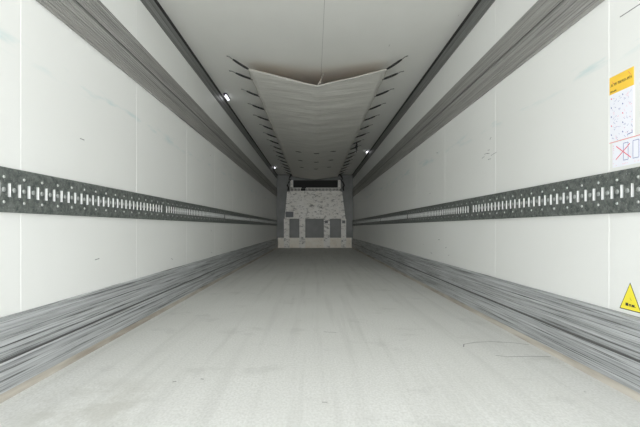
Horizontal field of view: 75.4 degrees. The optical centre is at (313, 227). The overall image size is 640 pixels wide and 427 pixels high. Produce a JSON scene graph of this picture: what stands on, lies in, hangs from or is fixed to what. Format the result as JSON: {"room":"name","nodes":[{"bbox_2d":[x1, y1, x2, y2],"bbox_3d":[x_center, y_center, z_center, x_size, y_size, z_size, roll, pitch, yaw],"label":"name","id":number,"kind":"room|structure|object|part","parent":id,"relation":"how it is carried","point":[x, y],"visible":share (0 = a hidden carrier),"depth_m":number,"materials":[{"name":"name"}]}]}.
{"room":"truck trailer interior","nodes":[
{"label":"truck trailer interior","id":0,"kind":"room"},
{"bbox_2d":[0,0,276,317],"bbox_3d":[-1.233,-0.528,6.350,0.061,2.367,14.200,0,0,0],"label":"wall","id":1,"kind":"structure","parent":0,"point":[67,111],"depth_m":2.33,"materials":[{"name":"white laminate"}]},
{"bbox_2d":[0,166,164,219],"bbox_3d":[-1.192,-0.146,1.285,0.022,0.174,4.026,0,0,0],"label":"rail","id":2,"kind":"object","parent":1,"relation":"attached to","point":[21,191],"visible":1,"depth_m":2.00,"materials":[{"name":"grey metal"}]},
{"bbox_2d":[0,238,277,394],"bbox_3d":[-1.188,0.485,6.320,0.030,0.279,14.140,0,0,0],"label":"baseboard","id":3,"kind":"structure","parent":1,"relation":"attached to","point":[33,341],"depth_m":2.18,"materials":[{"name":"metal"}]},
{"bbox_2d":[0,247,277,402],"bbox_3d":[-1.185,0.640,6.320,0.036,0.030,14.140,0,0,0],"label":"trim","id":4,"kind":"structure","parent":1,"relation":"attached to","point":[21,387],"depth_m":2.17,"materials":[{"name":"grey metal"}]},
{"bbox_2d":[36,0,276,196],"bbox_3d":[-1.196,-1.121,6.320,0.014,0.277,14.140,0,0,0],"label":"trim","id":5,"kind":"structure","parent":1,"relation":"attached to","point":[91,20],"depth_m":2.81,"materials":[{"name":"metal"}]},
{"bbox_2d":[165,198,224,222],"bbox_3d":[-1.192,-0.146,4.400,0.022,0.174,2.196,0,0,0],"label":"rail","id":6,"kind":"object","parent":1,"relation":"attached to","point":[175,210],"visible":1,"depth_m":4.00,"materials":[{"name":"grey metal"}]},
{"bbox_2d":[140,0,276,177],"bbox_3d":[-1.192,-1.643,6.320,0.022,0.139,14.140,0,0,0],"label":"trim","id":7,"kind":"structure","parent":1,"relation":"attached to","point":[155,9],"depth_m":4.11,"materials":[{"name":"metal"}]},
{"bbox_2d":[225,210,249,223],"bbox_3d":[-1.192,-0.146,6.600,0.022,0.174,2.196,0,0,0],"label":"rail","id":8,"kind":"object","parent":1,"relation":"attached to","point":[230,217],"visible":1,"depth_m":6.33,"materials":[{"name":"grey metal"}]},
{"bbox_2d":[250,215,263,224],"bbox_3d":[-1.192,-0.146,8.800,0.022,0.174,2.196,0,0,0],"label":"rail","id":9,"kind":"object","parent":1,"relation":"attached to","point":[255,220],"visible":1,"depth_m":8.53,"materials":[{"name":"grey metal"}]},
{"bbox_2d":[264,218,276,225],"bbox_3d":[-1.192,-0.146,11.637,0.022,0.174,3.482,0,0,0],"label":"rail","id":10,"kind":"object","parent":1,"relation":"attached to","point":[267,221],"visible":1,"depth_m":11.28,"materials":[{"name":"grey metal"}]},
{"bbox_2d":[277,175,352,242],"bbox_3d":[0.027,-0.528,13.420,2.460,2.367,0.060,0,0,0],"label":"wall","id":11,"kind":"structure","parent":0,"point":[314,228],"depth_m":13.39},
{"bbox_2d":[278,238,351,247],"bbox_3d":[0.027,0.492,13.380,2.380,0.325,0.020,0,0,0],"label":"baseboard","id":12,"kind":"structure","parent":11,"relation":"attached to","point":[294,242],"depth_m":13.37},
{"bbox_2d":[157,0,477,174],"bbox_3d":[0.027,-1.742,6.350,2.580,0.061,14.200,0,0,0],"label":"ceiling","id":13,"kind":"structure","parent":0,"point":[298,40],"depth_m":3.83,"materials":[{"name":"laminate"}]},
{"bbox_2d":[227,55,407,178],"bbox_3d":[0.038,-1.616,8.670,1.937,0.198,9.100,0,0,0],"label":"air duct","id":14,"kind":"object","parent":13,"relation":"hanging from","point":[315,128],"visible":1,"depth_m":5.83,"materials":[{"name":"beige fabric"}]},
{"bbox_2d":[0,248,639,426],"bbox_3d":[0.027,0.685,6.350,2.580,0.061,14.200,0,0,0],"label":"floor","id":15,"kind":"structure","parent":0,"point":[292,337],"depth_m":1.92,"materials":[{"name":"grey"}]},
{"bbox_2d":[284,180,345,247],"bbox_3d":[0.033,-0.435,13.259,1.995,2.180,0.259,0,0,0],"label":"bulkhead","id":16,"kind":"object","parent":15,"relation":"on","point":[308,199],"visible":1,"depth_m":13.22,"materials":[{"name":"grey"}]},
{"bbox_3d":[-0.877,0.188,13.305,0.175,0.934,0.129,0,0,0],"label":"post","id":17,"kind":"part","parent":16,"relation":"part of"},
{"bbox_3d":[-0.375,0.188,13.305,0.190,0.934,0.129,0,0,0],"label":"post","id":18,"kind":"part","parent":16,"relation":"part of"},
{"bbox_2d":[290,188,340,191],"bbox_3d":[0.045,-1.210,13.325,1.630,0.129,0.129,0,0,0],"label":"grille","id":19,"kind":"object","parent":16,"relation":"attached to","point":[291,189],"depth_m":13.27,"materials":[{"name":"grey metal"}]},
{"bbox_3d":[0.035,-0.713,13.259,1.930,0.865,0.259,0,0,0],"label":"panel","id":20,"kind":"part","parent":16,"relation":"part of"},
{"bbox_2d":[294,180,337,187],"bbox_3d":[0.055,-1.400,13.384,1.420,0.250,0.009,0,0,0],"label":"outlet","id":21,"kind":"object","parent":16,"relation":"attached to","point":[297,183],"depth_m":13.38,"materials":[{"name":"grey"}]},
{"bbox_3d":[0.412,0.188,13.305,0.195,0.934,0.129,0,0,0],"label":"post","id":22,"kind":"part","parent":16,"relation":"part of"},
{"bbox_3d":[0.950,0.188,13.305,0.160,0.934,0.129,0,0,0],"label":"post","id":23,"kind":"part","parent":16,"relation":"part of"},
{"bbox_2d":[353,0,639,316],"bbox_3d":[1.287,-0.528,6.350,0.061,2.367,14.200,0,0,0],"label":"wall","id":24,"kind":"structure","parent":0,"point":[547,121],"depth_m":2.46,"materials":[{"name":"white laminate"}]},
{"bbox_2d":[352,218,365,225],"bbox_3d":[1.246,-0.146,11.637,0.022,0.174,3.482,0,0,0],"label":"rail","id":25,"kind":"object","parent":24,"relation":"attached to","point":[362,221],"visible":1,"depth_m":11.28,"materials":[{"name":"grey metal"}]},
{"bbox_2d":[366,215,380,224],"bbox_3d":[1.246,-0.146,8.800,0.022,0.174,2.196,0,0,0],"label":"rail","id":26,"kind":"object","parent":24,"relation":"attached to","point":[375,220],"visible":1,"depth_m":8.62,"materials":[{"name":"grey metal"}]},
{"bbox_2d":[381,210,406,223],"bbox_3d":[1.246,-0.146,6.600,0.022,0.174,2.196,0,0,0],"label":"rail","id":27,"kind":"object","parent":24,"relation":"attached to","point":[401,216],"visible":1,"depth_m":6.32,"materials":[{"name":"grey metal"}]},
{"bbox_2d":[352,0,494,177],"bbox_3d":[1.246,-1.643,6.320,0.022,0.139,14.140,0,0,0],"label":"trim","id":28,"kind":"structure","parent":24,"relation":"attached to","point":[480,8],"depth_m":4.11,"materials":[{"name":"metal"}]},
{"bbox_2d":[407,198,469,222],"bbox_3d":[1.246,-0.146,4.400,0.022,0.174,2.196,0,0,0],"label":"rail","id":29,"kind":"object","parent":24,"relation":"attached to","point":[459,210],"visible":1,"depth_m":4.00,"materials":[{"name":"grey metal"}]},
{"bbox_2d":[352,0,604,196],"bbox_3d":[1.250,-1.121,6.320,0.014,0.277,14.140,0,0,0],"label":"trim","id":30,"kind":"structure","parent":24,"relation":"attached to","point":[546,20],"depth_m":2.82,"materials":[{"name":"metal"}]},
{"bbox_2d":[352,238,639,392],"bbox_3d":[1.242,0.485,6.320,0.030,0.279,14.140,0,0,0],"label":"baseboard","id":31,"kind":"structure","parent":24,"relation":"attached to","point":[606,341],"depth_m":2.21,"materials":[{"name":"metal"}]},
{"bbox_2d":[352,247,639,401],"bbox_3d":[1.239,0.640,6.320,0.036,0.030,14.140,0,0,0],"label":"trim","id":32,"kind":"structure","parent":24,"relation":"attached to","point":[625,390],"depth_m":2.19,"materials":[{"name":"grey metal"}]},
{"bbox_2d":[470,167,639,219],"bbox_3d":[1.246,-0.146,1.285,0.022,0.174,4.026,0,0,0],"label":"rail","id":33,"kind":"object","parent":24,"relation":"attached to","point":[615,191],"visible":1,"depth_m":2.02,"materials":[{"name":"grey metal"}]},
{"bbox_2d":[609,66,637,143],"bbox_3d":[1.256,-0.495,1.661,0.001,0.278,0.202,0,0,0],"label":"instruction sticker","id":34,"kind":"object","parent":24,"relation":"attached to","point":[621,102],"visible":1,"depth_m":1.69,"materials":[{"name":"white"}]},
{"bbox_2d":[612,136,639,167],"bbox_3d":[1.256,-0.301,1.606,0.002,0.103,0.272,0,0,0],"label":"sticker","id":35,"kind":"object","parent":24,"relation":"attached to","point":[626,152],"visible":1,"depth_m":1.66,"materials":[{"name":"white paper"}]},
{"bbox_2d":[620,283,639,312],"bbox_3d":[1.256,0.275,1.645,0.001,0.113,0.116,0,0,0],"label":"warning sticker","id":36,"kind":"object","parent":24,"relation":"attached to","point":[629,302],"visible":1,"depth_m":1.64,"materials":[{"name":"yellow"}]}
]}

